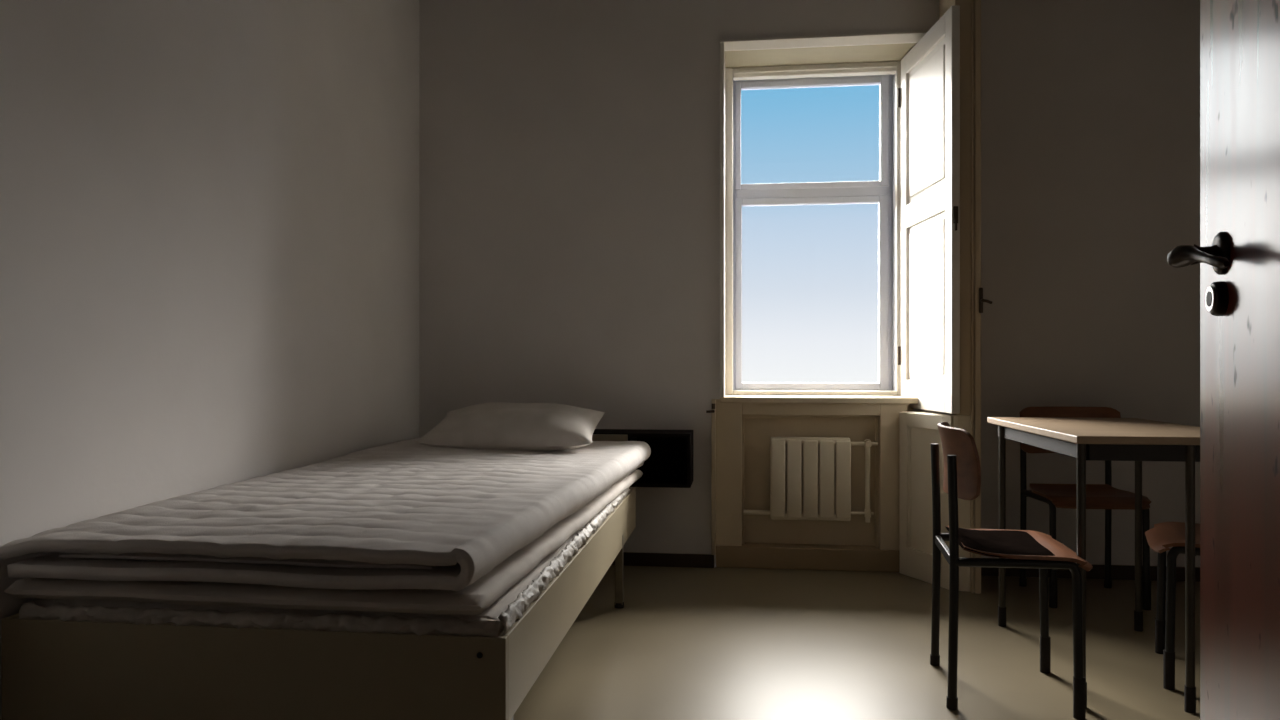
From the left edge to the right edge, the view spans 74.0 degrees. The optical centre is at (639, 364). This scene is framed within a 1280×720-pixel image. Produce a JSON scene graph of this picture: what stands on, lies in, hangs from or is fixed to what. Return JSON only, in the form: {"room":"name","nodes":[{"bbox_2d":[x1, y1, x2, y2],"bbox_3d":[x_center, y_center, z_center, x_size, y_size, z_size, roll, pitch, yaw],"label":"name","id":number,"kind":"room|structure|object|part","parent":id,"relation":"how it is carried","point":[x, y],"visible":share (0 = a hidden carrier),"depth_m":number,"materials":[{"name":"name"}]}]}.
{"room":"dormitory bedroom","nodes":[
{"label":"dormitory bedroom","id":0,"kind":"room"},
{"bbox_2d":[0,0,418,719],"bbox_3d":[-1.529,-0.525,1.642,0.300,2.950,6.300,0,0,7],"label":"wall","id":1,"kind":"structure","parent":0,"point":[209,209],"depth_m":2.44,"materials":[{"name":"paint"}]},
{"bbox_2d":[419,0,1199,567],"bbox_3d":[0.899,-0.525,4.223,3.912,2.950,0.600,0,0,7],"label":"wall","id":2,"kind":"structure","parent":0,"point":[569,150],"depth_m":4.00,"materials":[{"name":"paint"}]},
{"bbox_2d":[592,429,692,487],"bbox_3d":[-0.080,0.425,3.911,0.638,0.240,0.251,0,0,7],"label":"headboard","id":3,"kind":"object","parent":2,"relation":"attached to","point":[669,464],"visible":0.4,"depth_m":3.99,"materials":[{"name":"black wood"}]},
{"bbox_3d":[-0.231,0.426,3.810,0.354,0.230,0.015,0,0,7],"label":"cabinet door","id":4,"kind":"part","parent":3,"relation":"part of","materials":[{"name":"brown wood"}]},
{"bbox_2d":[611,552,713,567],"bbox_3d":[-0.366,0.919,4.065,1.437,0.062,0.014,0,0,7],"label":"baseboard","id":5,"kind":"structure","parent":2,"relation":"attached to","point":[630,558],"depth_m":4.00,"materials":[{"name":"paint"}]},
{"bbox_2d":[706,404,714,412],"bbox_3d":[0.329,0.201,3.958,0.041,0.043,0.044,0,0,7],"label":"latch","id":6,"kind":"object","parent":2,"relation":"attached to","point":[713,405],"visible":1,"depth_m":3.94,"materials":[{"name":"metal"}]},
{"bbox_2d":[712,399,715,554],"bbox_3d":[0.346,0.524,3.989,0.019,0.728,0.036,0,0,7],"label":"trim","id":7,"kind":"structure","parent":2,"relation":"attached to","point":[713,400],"depth_m":3.97,"materials":[{"name":"beige paint"}]},
{"bbox_2d":[716,543,898,571],"bbox_3d":[0.799,0.900,4.008,0.878,0.100,0.132,0,0,7],"label":"trim","id":8,"kind":"structure","parent":2,"relation":"attached to","point":[748,555],"depth_m":3.95,"materials":[{"name":"paint"}]},
{"bbox_2d":[744,437,877,522],"bbox_3d":[0.794,0.533,3.969,0.616,0.390,0.070,0,0,7],"label":"radiator","id":9,"kind":"object","parent":2,"relation":"attached to","point":[809,460],"visible":1,"depth_m":3.94,"materials":[{"name":"metal"}]},
{"bbox_2d":[716,399,907,549],"bbox_3d":[0.795,0.505,3.971,0.878,0.690,0.045,0,0,7],"label":"trim","id":10,"kind":"structure","parent":2,"relation":"attached to","point":[728,415],"depth_m":3.97,"materials":[{"name":"beige paint"}]},
{"bbox_2d":[720,31,927,403],"bbox_3d":[0.875,-0.686,4.219,0.978,1.728,0.614,0,0,7],"label":"window","id":11,"kind":"structure","parent":2,"relation":"in","point":[866,59],"depth_m":4.25,"materials":[{"name":"white paint"}]},
{"bbox_3d":[0.875,-1.177,4.350,0.772,0.555,0.045,0,0,7],"label":"sash","id":12,"kind":"part","parent":11,"relation":"part of","materials":[{"name":"paint"}]},
{"bbox_3d":[0.875,-0.365,4.350,0.772,0.981,0.045,0,0,7],"label":"sash","id":13,"kind":"part","parent":11,"relation":"part of","materials":[{"name":"paint"}]},
{"bbox_3d":[0.879,-0.667,4.369,0.805,1.635,0.055,0,0,7],"label":"frame","id":14,"kind":"part","parent":11,"relation":"part of","materials":[{"name":"paint"}]},
{"bbox_3d":[0.862,0.164,4.155,0.928,0.028,0.464,0,0,7],"label":"sill","id":15,"kind":"part","parent":11,"relation":"part of","materials":[{"name":"beige paint"}]},
{"bbox_2d":[898,5,959,413],"bbox_3d":[1.287,-0.637,3.798,0.047,1.675,0.657,0,0,-3],"label":"window shutter","id":16,"kind":"object","parent":11,"relation":"attached to","point":[929,92],"visible":0.98,"depth_m":3.73,"materials":[{"name":"white paint"}]},
{"bbox_3d":[1.285,-1.073,3.800,0.018,0.631,0.487,0,0,-1],"label":"shutter panel","id":17,"kind":"part","parent":16,"relation":"part of","materials":[{"name":"white paint"}]},
{"bbox_3d":[1.285,-0.290,3.800,0.018,0.726,0.487,0,0,-1],"label":"shutter panel","id":18,"kind":"part","parent":16,"relation":"part of","materials":[{"name":"white paint"}]},
{"bbox_2d":[742,404,912,546],"bbox_3d":[0.822,0.505,4.030,0.918,0.690,0.078,0,0,7],"label":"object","id":19,"kind":"structure","parent":2,"relation":"attached to","point":[757,430],"depth_m":4.03,"materials":[{"name":"beige paint"}]},
{"bbox_2d":[899,0,991,593],"bbox_3d":[1.315,-0.450,3.684,0.306,2.800,0.374,0,0,7],"label":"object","id":20,"kind":"object","parent":2,"relation":"attached to","point":[918,431],"visible":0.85,"depth_m":3.56,"materials":[{"name":"beige paint"}]},
{"bbox_3d":[1.252,0.583,3.732,0.020,0.735,0.327,0,0,-23],"label":"panel moulding","id":21,"kind":"part","parent":20,"relation":"part of","materials":[{"name":"beige paint"}]},
{"bbox_3d":[1.315,0.581,3.716,0.276,0.738,0.308,0,0,7],"label":"casing","id":22,"kind":"part","parent":20,"relation":"part of","materials":[{"name":"beige paint"}]},
{"bbox_3d":[1.395,-0.820,3.701,0.113,2.060,0.318,0,0,7],"label":"casing","id":23,"kind":"part","parent":20,"relation":"part of","materials":[{"name":"beige paint"}]},
{"bbox_3d":[1.399,-0.450,3.544,0.037,2.800,0.032,0,0,7],"label":"edge moulding","id":24,"kind":"part","parent":20,"relation":"part of","materials":[{"name":"beige paint"}]},
{"bbox_2d":[981,564,1199,581],"bbox_3d":[2.144,0.919,3.766,1.330,0.062,0.014,0,0,7],"label":"baseboard","id":25,"kind":"structure","parent":2,"relation":"attached to","point":[1122,572],"depth_m":3.77,"materials":[{"name":"paint"}]},
{"bbox_2d":[513,565,1199,719],"bbox_3d":[0.528,1.010,1.105,4.512,0.120,5.720,0,0,7],"label":"floor","id":26,"kind":"structure","parent":0,"point":[685,643],"depth_m":2.83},
{"bbox_2d":[2,487,635,719],"bbox_3d":[-0.684,0.744,2.774,1.102,0.412,2.093,0,0,7],"label":"bed","id":27,"kind":"object","parent":26,"relation":"on","point":[56,669],"visible":0.54,"depth_m":1.75,"materials":[{"name":"laminate"}]},
{"bbox_2d":[32,523,587,634],"bbox_3d":[-0.686,0.549,2.776,1.054,0.098,2.057,0,0,7],"label":"mattress","id":28,"kind":"object","parent":27,"relation":"on","point":[500,605],"visible":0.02,"depth_m":1.79,"materials":[{"name":"grey fabric"}]},
{"bbox_2d":[4,470,642,614],"bbox_3d":[-0.668,0.479,2.773,1.124,0.046,2.107,0,0,7],"label":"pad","id":29,"kind":"object","parent":28,"relation":"on","point":[475,598],"visible":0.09,"depth_m":1.76,"materials":[{"name":"white fabric"}]},
{"bbox_2d":[0,437,650,590],"bbox_3d":[-0.652,0.383,2.758,1.156,0.133,2.140,0,0,7],"label":"topper","id":30,"kind":"object","parent":29,"relation":"on","point":[404,514],"visible":0.97,"depth_m":1.91,"materials":[{"name":"fabric"}]},
{"bbox_2d":[416,402,604,450],"bbox_3d":[-0.522,0.253,3.557,0.710,0.185,0.450,0,0,4],"label":"pillow","id":31,"kind":"object","parent":30,"relation":"on","point":[490,425],"visible":0.98,"depth_m":3.38,"materials":[{"name":"fabric"}]},
{"bbox_2d":[19,488,629,636],"bbox_3d":[-0.678,0.525,2.671,1.061,0.056,1.895,0,0,7],"label":"sheet","id":32,"kind":"object","parent":27,"relation":"on","point":[419,625],"visible":0.92,"depth_m":1.75,"materials":[{"name":"white fabric"}]},
{"bbox_3d":[-0.150,0.626,2.721,0.020,0.176,2.072,0,0,7],"label":"rail","id":33,"kind":"part","parent":27,"relation":"part of","materials":[{"name":"laminate"}]},
{"bbox_3d":[-0.081,0.801,3.333,0.030,0.274,0.030,0,0,7],"label":"leg","id":34,"kind":"part","parent":27,"relation":"part of","materials":[{"name":"metal"}]},
{"bbox_2d":[930,422,1092,719],"bbox_3d":[1.075,0.564,2.489,0.387,0.773,0.410,0,0,12],"label":"chair","id":35,"kind":"object","parent":26,"relation":"on","point":[962,468],"visible":1,"depth_m":2.35,"materials":[{"name":"black metal"}]},
{"bbox_3d":[0.938,0.594,2.696,0.030,0.689,0.025,0,0,12],"label":"post","id":36,"kind":"part","parent":35,"relation":"part of","materials":[{"name":"black metal"}]},
{"bbox_3d":[0.907,0.551,2.524,0.016,0.027,0.350,0,0,12],"label":"cross rail","id":37,"kind":"part","parent":35,"relation":"part of","materials":[{"name":"black metal"}]},
{"bbox_3d":[0.866,0.594,2.353,0.030,0.689,0.025,0,0,12],"label":"post","id":38,"kind":"part","parent":35,"relation":"part of","materials":[{"name":"black metal"}]},
{"bbox_3d":[0.928,0.277,2.519,0.084,0.198,0.410,0,0,12],"label":"backrest","id":39,"kind":"part","parent":35,"relation":"part of","materials":[{"name":"brown wood"}]},
{"bbox_3d":[1.104,0.732,2.661,0.330,0.412,0.025,0,0,12],"label":"leg","id":40,"kind":"part","parent":35,"relation":"part of","materials":[{"name":"black metal"}]},
{"bbox_3d":[1.032,0.732,2.319,0.330,0.412,0.025,0,0,12],"label":"leg","id":41,"kind":"part","parent":35,"relation":"part of","materials":[{"name":"black metal"}]},
{"bbox_3d":[1.098,0.530,2.484,0.340,0.052,0.380,0,0,12],"label":"seat","id":42,"kind":"part","parent":35,"relation":"part of","materials":[{"name":"brown wood"}]},
{"bbox_2d":[1019,406,1150,609],"bbox_3d":[1.807,0.564,3.464,0.410,0.773,0.387,0,0,5],"label":"chair","id":43,"kind":"object","parent":26,"relation":"on","point":[1105,496],"visible":0.72,"depth_m":3.55,"materials":[{"name":"black metal"}]},
{"bbox_3d":[1.647,0.594,3.655,0.025,0.689,0.030,0,0,5],"label":"post","id":44,"kind":"part","parent":43,"relation":"part of","materials":[{"name":"black metal"}]},
{"bbox_3d":[1.633,0.732,3.486,0.025,0.412,0.330,0,0,5],"label":"leg","id":45,"kind":"part","parent":43,"relation":"part of","materials":[{"name":"black metal"}]},
{"bbox_3d":[1.820,0.277,3.613,0.410,0.198,0.084,0,0,5],"label":"backrest","id":46,"kind":"part","parent":43,"relation":"part of","materials":[{"name":"brown wood"}]},
{"bbox_3d":[1.805,0.530,3.441,0.380,0.052,0.340,0,0,5],"label":"seat","id":47,"kind":"part","parent":43,"relation":"part of","materials":[{"name":"brown wood"}]},
{"bbox_3d":[1.996,0.594,3.625,0.025,0.689,0.030,0,0,5],"label":"post","id":48,"kind":"part","parent":43,"relation":"part of","materials":[{"name":"black metal"}]},
{"bbox_3d":[1.982,0.732,3.457,0.025,0.412,0.330,0,0,5],"label":"leg","id":49,"kind":"part","parent":43,"relation":"part of","materials":[{"name":"black metal"}]},
{"bbox_2d":[987,417,1199,713],"bbox_3d":[1.511,0.573,2.731,0.523,0.755,0.860,0,0,7],"label":"table","id":50,"kind":"object","parent":26,"relation":"on","point":[1137,440],"visible":0.9,"depth_m":2.36,"materials":[{"name":"laminate"}]},
{"bbox_3d":[1.319,0.577,3.096,0.022,0.717,0.023,0,0,7],"label":"leg","id":51,"kind":"part","parent":50,"relation":"part of","materials":[{"name":"metal"}]},
{"bbox_3d":[1.226,0.577,2.362,0.022,0.717,0.023,0,0,7],"label":"leg","id":52,"kind":"part","parent":50,"relation":"part of","materials":[{"name":"metal"}]},
{"bbox_3d":[1.783,0.577,3.041,0.022,0.717,0.023,0,0,7],"label":"leg","id":53,"kind":"part","parent":50,"relation":"part of","materials":[{"name":"metal"}]},
{"bbox_3d":[1.507,0.577,2.328,0.022,0.717,0.023,0,0,7],"label":"leg","id":54,"kind":"part","parent":50,"relation":"part of","materials":[{"name":"metal"}]},
{"bbox_2d":[1145,522,1199,689],"bbox_3d":[1.764,0.564,2.583,0.387,0.773,0.410,0,0,28],"label":"chair","id":55,"kind":"object","parent":26,"relation":"on","point":[1164,535],"visible":0.41,"depth_m":2.51,"materials":[{"name":"black metal"}]},
{"bbox_3d":[1.853,0.732,2.734,0.330,0.412,0.025,0,0,28],"label":"leg","id":56,"kind":"part","parent":55,"relation":"part of","materials":[{"name":"black metal"}]},
{"bbox_3d":[1.744,0.530,2.594,0.340,0.052,0.380,0,0,28],"label":"seat","id":57,"kind":"part","parent":55,"relation":"part of","materials":[{"name":"brown wood"}]},
{"bbox_3d":[1.689,0.732,2.425,0.330,0.412,0.025,0,0,28],"label":"leg","id":58,"kind":"part","parent":55,"relation":"part of","materials":[{"name":"black metal"}]},
{"bbox_3d":[0.423,-0.525,0.222,3.912,2.950,0.140,0,0,7],"label":"wall","id":59,"kind":"structure","parent":0,"visible":0},
{"bbox_2d":[1167,0,1279,719],"bbox_3d":[0.609,-0.079,0.738,0.097,2.042,0.875,0,0,18],"label":"door","id":60,"kind":"structure","parent":59,"relation":"in","point":[1238,252],"depth_m":1.00,"materials":[{"name":"brown wood"}]},
{"bbox_3d":[0.683,-0.130,1.012,0.051,0.044,0.151,0,0,10],"label":"lever","id":61,"kind":"part","parent":60,"relation":"part of","materials":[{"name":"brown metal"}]},
{"bbox_3d":[0.717,-0.138,1.051,0.010,0.053,0.053,0,0,18],"label":"handle","id":62,"kind":"part","parent":60,"relation":"part of","materials":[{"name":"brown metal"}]}
]}

